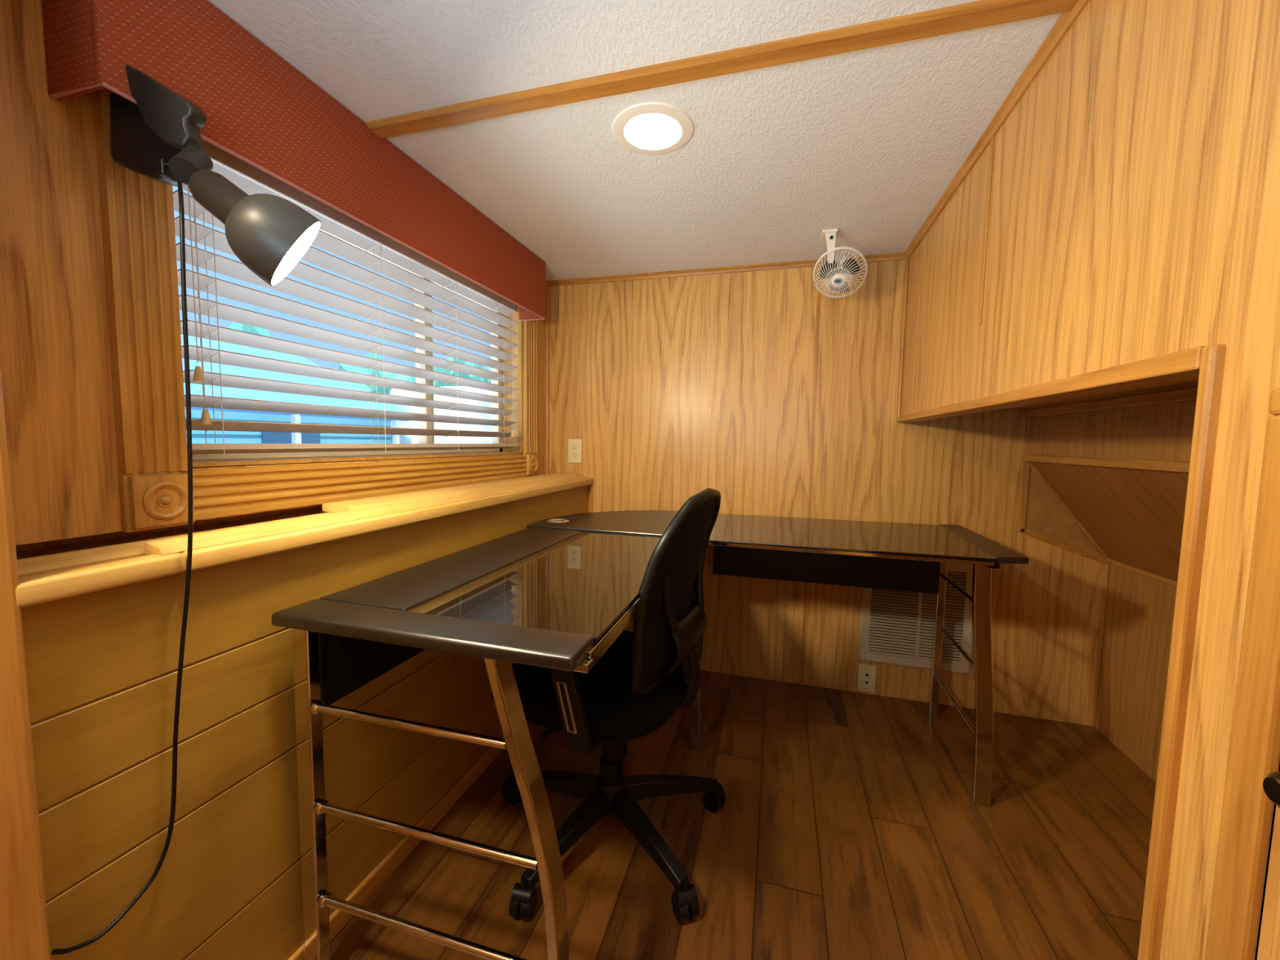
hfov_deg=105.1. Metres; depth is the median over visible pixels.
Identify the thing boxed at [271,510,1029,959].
desk
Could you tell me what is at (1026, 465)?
trim
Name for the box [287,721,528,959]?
baseboard
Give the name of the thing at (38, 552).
trim
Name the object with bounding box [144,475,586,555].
trim
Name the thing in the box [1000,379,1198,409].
ceiling
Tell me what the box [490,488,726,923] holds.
office chair
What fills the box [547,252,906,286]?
trim
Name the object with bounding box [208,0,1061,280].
ceiling
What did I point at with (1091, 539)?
trim
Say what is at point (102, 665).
wall
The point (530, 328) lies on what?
trim
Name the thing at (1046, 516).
wall
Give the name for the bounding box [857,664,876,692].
cable wall plate
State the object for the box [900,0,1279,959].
wall
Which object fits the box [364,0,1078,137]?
trim
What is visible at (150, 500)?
trim
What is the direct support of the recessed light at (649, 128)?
in the ceiling at (864, 144)
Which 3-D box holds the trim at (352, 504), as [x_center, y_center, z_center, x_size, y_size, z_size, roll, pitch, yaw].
[-0.507,0.019,1.693,0.081,0.017,1.250,2,5,16]
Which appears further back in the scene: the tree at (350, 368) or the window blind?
the tree at (350, 368)
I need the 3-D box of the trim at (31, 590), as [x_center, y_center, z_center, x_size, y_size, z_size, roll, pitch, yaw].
[-0.493,0.070,1.462,0.042,0.030,1.854,2,5,16]
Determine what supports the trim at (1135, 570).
attached to the wall at (1135, 517)
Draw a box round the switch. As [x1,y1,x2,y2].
[155,158,177,182]
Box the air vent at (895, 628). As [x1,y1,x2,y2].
[858,562,973,674]
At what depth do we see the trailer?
8.96 m
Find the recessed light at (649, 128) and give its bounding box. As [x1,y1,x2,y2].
[612,102,693,155]
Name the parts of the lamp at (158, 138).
power cord, lamp shade, bulb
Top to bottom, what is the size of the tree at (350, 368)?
6.003 m
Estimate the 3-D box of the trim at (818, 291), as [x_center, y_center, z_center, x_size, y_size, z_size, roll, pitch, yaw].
[0.723,-0.001,2.075,0.012,1.800,0.003,2,5,16]
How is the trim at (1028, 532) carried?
attached to the wall at (673, 389)
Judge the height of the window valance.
0.238 m
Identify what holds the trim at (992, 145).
attached to the wall at (1116, 174)
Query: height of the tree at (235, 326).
6.286 m
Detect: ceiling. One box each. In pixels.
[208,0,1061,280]
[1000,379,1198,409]
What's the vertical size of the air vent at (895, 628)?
0.445 m
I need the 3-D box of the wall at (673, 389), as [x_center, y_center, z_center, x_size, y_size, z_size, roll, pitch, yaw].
[0.598,-0.034,2.141,2.510,1.850,0.060,2,5,16]
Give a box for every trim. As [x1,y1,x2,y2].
[0,365,50,959]
[15,477,593,608]
[16,507,328,559]
[17,511,337,577]
[92,88,187,473]
[118,471,195,533]
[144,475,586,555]
[192,306,522,468]
[192,454,526,519]
[322,472,575,512]
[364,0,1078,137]
[522,320,537,453]
[523,453,537,476]
[544,280,549,474]
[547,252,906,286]
[587,484,592,512]
[800,266,821,684]
[896,256,909,417]
[896,346,1204,422]
[904,0,1089,257]
[977,135,995,324]
[1017,417,1031,532]
[1020,528,1107,564]
[1023,386,1197,417]
[1025,454,1190,473]
[1027,461,1108,559]
[1090,563,1110,727]
[1106,558,1177,586]
[1137,343,1226,959]
[1204,388,1279,959]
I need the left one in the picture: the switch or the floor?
the switch
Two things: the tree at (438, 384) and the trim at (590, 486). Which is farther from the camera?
the tree at (438, 384)
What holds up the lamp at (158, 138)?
attached to the window valance
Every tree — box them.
[227,321,271,337]
[339,351,416,394]
[433,356,488,386]
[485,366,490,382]
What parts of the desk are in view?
post, modesty panel, glass, curved leg, rail, rail, curved leg, modesty panel, rail, glass, post, curved leg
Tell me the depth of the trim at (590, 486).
2.34 m
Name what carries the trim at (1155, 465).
attached to the wall at (1135, 517)
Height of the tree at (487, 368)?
8.868 m
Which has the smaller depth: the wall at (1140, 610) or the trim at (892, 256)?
the wall at (1140, 610)
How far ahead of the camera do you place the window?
1.70 m
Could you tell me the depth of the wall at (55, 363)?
0.77 m
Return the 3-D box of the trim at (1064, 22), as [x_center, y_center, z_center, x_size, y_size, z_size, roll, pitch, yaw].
[0.472,-0.727,-0.089,0.018,0.022,4.190,2,5,16]
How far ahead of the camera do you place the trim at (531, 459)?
2.22 m
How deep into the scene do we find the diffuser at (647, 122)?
1.20 m
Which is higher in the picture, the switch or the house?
the switch
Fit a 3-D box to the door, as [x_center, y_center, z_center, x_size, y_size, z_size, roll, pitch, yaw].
[0.967,0.410,0.355,0.780,1.260,0.050,2,5,16]
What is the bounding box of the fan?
[813,228,867,298]
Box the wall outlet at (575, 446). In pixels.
[568,439,582,462]
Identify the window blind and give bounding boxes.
[173,139,518,456]
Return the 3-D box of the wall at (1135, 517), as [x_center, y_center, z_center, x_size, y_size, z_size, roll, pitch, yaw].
[1.410,0.041,1.056,0.335,0.620,1.590,2,5,16]
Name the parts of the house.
porch post, porch post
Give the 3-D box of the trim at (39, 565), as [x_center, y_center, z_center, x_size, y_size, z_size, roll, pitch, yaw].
[-0.563,0.063,1.457,0.063,0.034,1.780,2,5,16]
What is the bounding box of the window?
[192,228,502,460]
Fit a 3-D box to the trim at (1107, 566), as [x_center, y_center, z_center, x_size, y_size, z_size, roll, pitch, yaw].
[1.723,0.622,1.834,0.010,0.630,0.010,2,5,16]
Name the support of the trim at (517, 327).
attached to the wall at (55, 363)
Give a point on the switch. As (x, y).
(162, 170)
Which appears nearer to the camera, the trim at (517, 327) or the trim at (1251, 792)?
the trim at (1251, 792)
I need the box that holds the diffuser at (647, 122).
[629,113,676,133]
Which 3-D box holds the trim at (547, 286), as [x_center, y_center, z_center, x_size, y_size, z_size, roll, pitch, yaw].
[-0.450,-0.478,2.364,0.020,0.934,0.020,2,5,16]
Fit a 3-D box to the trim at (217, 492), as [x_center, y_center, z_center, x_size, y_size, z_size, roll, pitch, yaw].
[-0.692,-0.017,1.566,0.020,0.096,1.302,2,5,16]
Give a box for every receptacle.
[571,444,577,449]
[571,452,577,457]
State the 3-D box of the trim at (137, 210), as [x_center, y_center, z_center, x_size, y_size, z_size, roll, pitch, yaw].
[-0.876,-0.384,0.862,0.020,0.740,0.093,2,5,16]
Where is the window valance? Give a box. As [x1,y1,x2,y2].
[41,0,545,320]
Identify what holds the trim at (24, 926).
attached to the wall
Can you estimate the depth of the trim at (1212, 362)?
0.56 m
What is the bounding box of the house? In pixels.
[181,334,408,443]
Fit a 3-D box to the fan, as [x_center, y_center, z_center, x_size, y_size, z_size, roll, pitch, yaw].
[0.716,-0.769,1.754,0.166,0.218,0.160,0,5,-15]
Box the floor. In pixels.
[329,670,1155,959]
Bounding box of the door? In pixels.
[1254,761,1279,959]
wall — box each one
[0,0,544,551]
[21,484,588,959]
[549,259,1108,725]
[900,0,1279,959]
[1025,466,1102,557]
[1028,400,1195,582]
[1094,563,1176,782]
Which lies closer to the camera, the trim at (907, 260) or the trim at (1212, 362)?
the trim at (1212, 362)
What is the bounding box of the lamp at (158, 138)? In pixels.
[51,64,320,955]
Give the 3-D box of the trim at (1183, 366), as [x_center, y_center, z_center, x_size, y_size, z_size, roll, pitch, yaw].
[0.861,-0.188,1.246,0.072,0.026,1.474,2,5,16]
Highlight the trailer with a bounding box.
[389,386,491,443]
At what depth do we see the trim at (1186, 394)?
1.32 m

